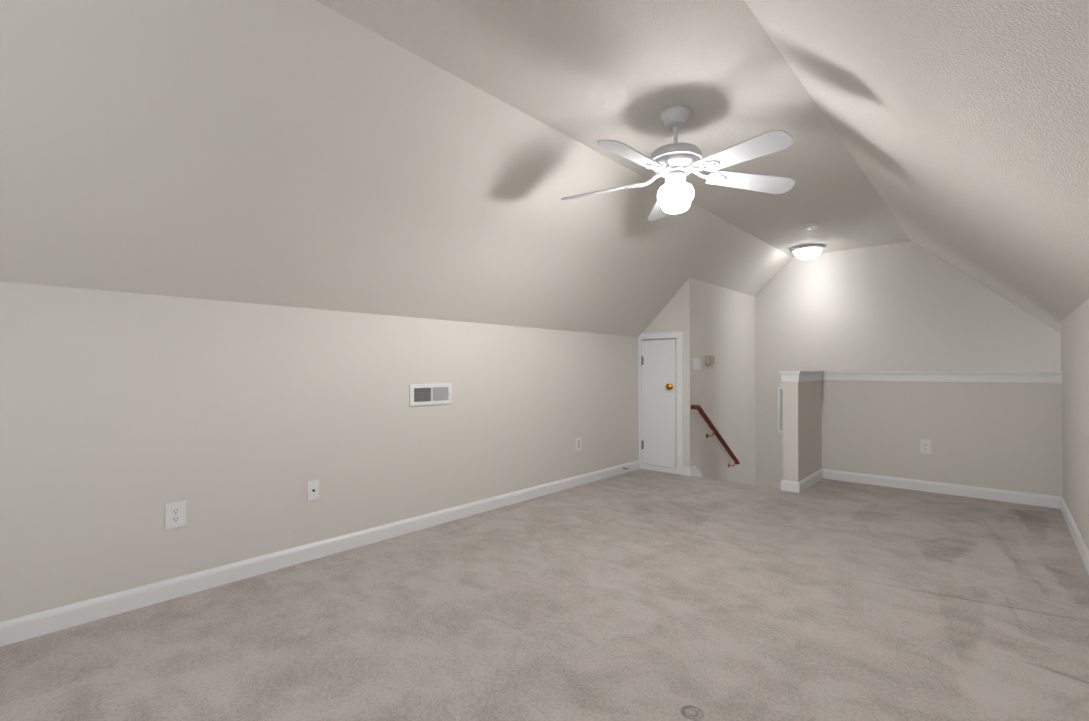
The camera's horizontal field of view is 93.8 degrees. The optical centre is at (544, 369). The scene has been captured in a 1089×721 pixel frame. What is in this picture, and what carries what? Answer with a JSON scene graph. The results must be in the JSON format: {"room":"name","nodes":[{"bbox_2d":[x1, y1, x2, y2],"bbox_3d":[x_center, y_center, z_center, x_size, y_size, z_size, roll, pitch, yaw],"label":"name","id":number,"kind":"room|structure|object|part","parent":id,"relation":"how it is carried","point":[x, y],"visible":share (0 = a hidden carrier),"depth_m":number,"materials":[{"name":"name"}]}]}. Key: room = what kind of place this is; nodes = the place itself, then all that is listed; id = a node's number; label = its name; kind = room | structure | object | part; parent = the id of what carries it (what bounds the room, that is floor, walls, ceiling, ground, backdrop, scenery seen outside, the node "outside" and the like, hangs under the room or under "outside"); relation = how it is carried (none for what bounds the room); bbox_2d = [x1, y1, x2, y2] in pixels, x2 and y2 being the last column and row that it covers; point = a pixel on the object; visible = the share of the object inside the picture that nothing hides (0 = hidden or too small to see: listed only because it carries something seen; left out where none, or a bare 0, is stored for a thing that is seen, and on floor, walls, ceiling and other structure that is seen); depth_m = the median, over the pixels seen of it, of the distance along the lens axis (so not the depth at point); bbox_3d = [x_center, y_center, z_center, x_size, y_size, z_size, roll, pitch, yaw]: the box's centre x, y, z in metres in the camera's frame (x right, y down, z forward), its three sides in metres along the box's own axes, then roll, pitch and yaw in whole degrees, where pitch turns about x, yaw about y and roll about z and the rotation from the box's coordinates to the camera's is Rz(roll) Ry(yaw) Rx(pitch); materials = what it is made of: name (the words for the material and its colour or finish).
{"room":"attic room","nodes":[
{"label":"attic room","id":0,"kind":"room"},
{"bbox_2d":[0,282,638,621],"bbox_3d":[-1.004,0.423,3.355,0.120,1.638,6.203,0,0,42],"label":"wall","id":1,"kind":"structure","parent":0,"point":[116,408],"depth_m":2.65,"materials":[{"name":"paint"}]},
{"bbox_2d":[165,501,185,529],"bbox_3d":[-1.752,0.693,2.421,0.008,0.122,0.083,0,0,42],"label":"wall outlet","id":2,"kind":"object","parent":1,"relation":"attached to","point":[175,513],"visible":1,"depth_m":2.42,"materials":[{"name":"grey plastic"}]},
{"bbox_2d":[172,516,179,522],"bbox_3d":[-1.751,0.713,2.419,0.002,0.027,0.033,0,0,42],"label":"receptacle","id":3,"kind":"object","parent":2,"relation":"attached to","point":[175,519],"depth_m":2.42,"materials":[{"name":"white plastic"}]},
{"bbox_2d":[172,508,179,513],"bbox_3d":[-1.751,0.673,2.419,0.002,0.027,0.033,0,0,42],"label":"receptacle","id":4,"kind":"object","parent":2,"relation":"attached to","point":[174,510],"depth_m":2.42,"materials":[{"name":"white plastic"}]},
{"bbox_2d":[307,480,318,500],"bbox_3d":[-1.316,0.691,2.904,0.016,0.112,0.068,0,0,42],"label":"cable plate","id":5,"kind":"object","parent":1,"relation":"attached to","point":[312,486],"visible":1,"depth_m":2.90,"materials":[{"name":"white plastic"}]},
{"bbox_2d":[0,460,639,646],"bbox_3d":[-0.953,1.036,3.310,0.014,0.092,5.963,0,0,42],"label":"baseboard","id":6,"kind":"structure","parent":1,"relation":"attached to","point":[26,627],"depth_m":2.65,"materials":[{"name":"white wood"}]},
{"bbox_2d":[409,383,451,405],"bbox_3d":[-0.777,0.173,3.506,0.018,0.145,0.346,0,0,42],"label":"air vent","id":7,"kind":"object","parent":1,"relation":"in","point":[419,394],"visible":1,"depth_m":3.50,"materials":[{"name":"white metal"}]},
{"bbox_3d":[-0.828,0.173,3.455,0.007,0.092,0.138,0,0,42],"label":"louver panel","id":8,"kind":"part","parent":7,"relation":"part of","materials":[{"name":"grey metal"}]},
{"bbox_3d":[-0.729,0.173,3.566,0.008,0.092,0.134,0,0,42],"label":"vane panel","id":9,"kind":"part","parent":7,"relation":"part of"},
{"bbox_2d":[576,437,580,450],"bbox_3d":[0.317,0.696,4.736,0.008,0.120,0.080,0,0,42],"label":"wall outlet","id":10,"kind":"object","parent":1,"relation":"attached to","point":[578,440],"visible":1,"depth_m":4.73,"materials":[{"name":"grey plastic"}]},
{"bbox_2d":[0,0,1088,336],"bbox_3d":[1.087,-0.591,2.661,4.165,1.847,7.958,0,0,42],"label":"ceiling","id":11,"kind":"structure","parent":0,"point":[404,158],"depth_m":2.22,"materials":[{"name":"paint"}]},
{"bbox_2d":[561,105,794,220],"bbox_3d":[0.662,-1.098,2.657,1.229,0.532,1.162,0,0,42],"label":"ceiling fan","id":12,"kind":"object","parent":11,"relation":"hanging from","point":[674,161],"visible":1,"depth_m":2.63,"materials":[{"name":"metal"}]},
{"bbox_3d":[0.314,-0.994,2.858,0.455,0.006,0.142,-4,14,22],"label":"blade","id":13,"kind":"part","parent":12,"relation":"part of","materials":[{"name":"white wood"}]},
{"bbox_3d":[0.413,-1.011,2.405,0.142,0.006,0.455,20,15,41],"label":"blade","id":14,"kind":"part","parent":12,"relation":"part of","materials":[{"name":"white wood"}]},
{"bbox_3d":[0.723,-0.998,3.117,0.142,0.006,0.455,-15,-4,3],"label":"blade","id":15,"kind":"part","parent":12,"relation":"part of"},
{"bbox_3d":[0.696,-0.905,2.705,0.190,0.145,0.190,0,0,42],"label":"glass globe","id":16,"kind":"part","parent":12,"relation":"part of","materials":[{"name":"white glass"}]},
{"bbox_3d":[0.922,-1.006,2.361,0.142,0.006,0.455,18,-7,-33],"label":"blade","id":17,"kind":"part","parent":12,"relation":"part of","materials":[{"name":"white wood"}]},
{"bbox_3d":[1.107,-1.004,2.728,0.455,0.006,0.142,6,-15,-3],"label":"blade","id":18,"kind":"part","parent":12,"relation":"part of","materials":[{"name":"white wood"}]},
{"bbox_2d":[790,244,824,258],"bbox_3d":[2.961,-1.306,5.734,0.354,0.125,0.354,0,0,42],"label":"flush ceiling light","id":19,"kind":"object","parent":11,"relation":"attached to","point":[809,248],"visible":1,"depth_m":5.66,"materials":[{"name":"white glass"}]},
{"bbox_3d":[2.961,-1.290,5.734,0.285,0.094,0.285,0,0,42],"label":"lamp shade","id":20,"kind":"part","parent":19,"relation":"part of","materials":[{"name":"white glass"}]},
{"bbox_2d":[804,223,818,229],"bbox_3d":[2.522,-1.348,4.812,0.128,0.038,0.128,0,0,42],"label":"smoke detector","id":21,"kind":"object","parent":11,"relation":"attached to","point":[809,226],"visible":1,"depth_m":4.78,"materials":[{"name":"white plastic"}]},
{"bbox_2d":[0,469,1088,720],"bbox_3d":[0.501,1.159,2.484,3.523,0.160,6.909,0,0,42],"label":"floor","id":22,"kind":"structure","parent":0,"point":[639,594],"depth_m":2.17,"materials":[{"name":"carpet"}]},
{"bbox_2d":[643,291,678,332],"bbox_3d":[1.237,0.167,5.431,0.494,2.022,0.120,0,0,42],"label":"wall","id":23,"kind":"structure","parent":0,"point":[667,320],"depth_m":5.30,"materials":[{"name":"paint"}]},
{"bbox_2d":[638,331,682,474],"bbox_3d":[1.217,0.346,5.361,0.516,1.464,0.131,0,0,42],"label":"door","id":24,"kind":"structure","parent":23,"relation":"attached to","point":[660,355],"depth_m":5.35,"materials":[{"name":"wood"}]},
{"bbox_3d":[1.214,1.049,5.383,0.413,0.057,0.044,0,0,42],"label":"sill","id":25,"kind":"part","parent":24,"relation":"part of","materials":[{"name":"white wood"}]},
{"bbox_3d":[1.285,0.180,5.252,0.066,0.066,0.060,0,0,42],"label":"knob","id":26,"kind":"part","parent":24,"relation":"part of","materials":[{"name":"gold metal"}]},
{"bbox_2d":[683,466,702,477],"bbox_3d":[1.535,1.074,5.261,0.083,0.166,0.291,0,0,42],"label":"baseboard","id":27,"kind":"structure","parent":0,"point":[692,471],"depth_m":5.17,"materials":[{"name":"white wood"}]},
{"bbox_2d":[679,278,755,484],"bbox_3d":[2.083,0.710,5.920,0.115,3.332,1.975,0,0,42],"label":"wall","id":28,"kind":"structure","parent":0,"point":[717,321],"depth_m":5.69,"materials":[{"name":"paint"}]},
{"bbox_2d":[693,358,700,369],"bbox_3d":[1.576,-0.051,5.260,0.010,0.120,0.164,0,0,42],"label":"switch plate","id":29,"kind":"object","parent":28,"relation":"attached to","point":[696,362],"visible":1,"depth_m":5.25,"materials":[{"name":"white plastic"}]},
{"bbox_2d":[706,356,714,365],"bbox_3d":[1.768,-0.091,5.444,0.052,0.108,0.120,0,0,42],"label":"wall box","id":30,"kind":"object","parent":28,"relation":"attached to","point":[710,360],"visible":1,"depth_m":5.41,"materials":[{"name":"beige plastic"}]},
{"bbox_2d":[691,405,739,467],"bbox_3d":[1.839,0.744,5.489,0.094,0.787,1.166,0,0,42],"label":"handrail","id":31,"kind":"object","parent":28,"relation":"attached to","point":[698,407],"visible":1,"depth_m":5.43,"materials":[{"name":"brown wood"}]},
{"bbox_2d":[755,241,1060,487],"bbox_3d":[3.987,0.477,5.461,3.576,3.793,0.120,0,0,42],"label":"wall","id":32,"kind":"structure","parent":0,"point":[900,306],"depth_m":5.64,"materials":[{"name":"paint"}]},
{"bbox_2d":[777,387,782,432],"bbox_3d":[3.032,0.502,6.226,0.350,0.566,0.012,0,0,42],"label":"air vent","id":33,"kind":"object","parent":32,"relation":"in","point":[779,392],"visible":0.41,"depth_m":6.32,"materials":[{"name":"white metal"}]},
{"bbox_3d":[3.033,0.502,6.227,0.294,0.497,0.008,0,0,42],"label":"louver panel","id":34,"kind":"part","parent":33,"relation":"part of","materials":[{"name":"white metal"}]},
{"bbox_2d":[783,380,1062,496],"bbox_3d":[3.337,1.129,4.063,2.444,2.090,0.911,0,0,42],"label":"wall","id":35,"kind":"structure","parent":0,"point":[994,435],"depth_m":4.45,"materials":[{"name":"paint"}]},
{"bbox_2d":[781,480,799,492],"bbox_3d":[2.165,1.030,4.490,0.156,0.092,0.014,0,0,42],"label":"baseboard","id":36,"kind":"structure","parent":35,"relation":"attached to","point":[792,486],"depth_m":4.48,"materials":[{"name":"white wood"}]},
{"bbox_2d":[799,469,822,491],"bbox_3d":[2.479,1.030,4.734,0.014,0.092,0.797,0,0,42],"label":"baseboard","id":37,"kind":"structure","parent":35,"relation":"attached to","point":[817,476],"depth_m":4.71,"materials":[{"name":"white wood"}]},
{"bbox_2d":[779,371,1062,382],"bbox_3d":[3.087,0.061,4.285,1.826,0.096,0.959,0,0,42],"label":"trim","id":38,"kind":"structure","parent":35,"relation":"on","point":[786,376],"depth_m":4.45,"materials":[{"name":"white wood"}]},
{"bbox_2d":[920,439,930,453],"bbox_3d":[3.352,0.681,4.482,0.075,0.122,0.008,0,0,42],"label":"wall outlet","id":39,"kind":"object","parent":35,"relation":"attached to","point":[925,445],"visible":1,"depth_m":4.48,"materials":[{"name":"grey plastic"}]},
{"bbox_2d":[822,469,1061,508],"bbox_3d":[3.359,1.028,4.473,1.674,0.092,0.014,0,0,42],"label":"baseboard","id":40,"kind":"structure","parent":35,"relation":"attached to","point":[1042,500],"depth_m":4.37,"materials":[{"name":"white wood"}]},
{"bbox_2d":[1061,299,1088,549],"bbox_3d":[1.791,0.419,1.375,0.120,1.635,6.977,0,0,42],"label":"wall","id":41,"kind":"structure","parent":0,"point":[1075,326],"depth_m":3.23,"materials":[{"name":"paint"}]},
{"bbox_2d":[1060,497,1088,574],"bbox_3d":[1.739,1.031,1.417,0.014,0.092,6.729,0,0,42],"label":"baseboard","id":42,"kind":"structure","parent":41,"relation":"attached to","point":[1081,546],"depth_m":3.12,"materials":[{"name":"white wood"}]}
]}

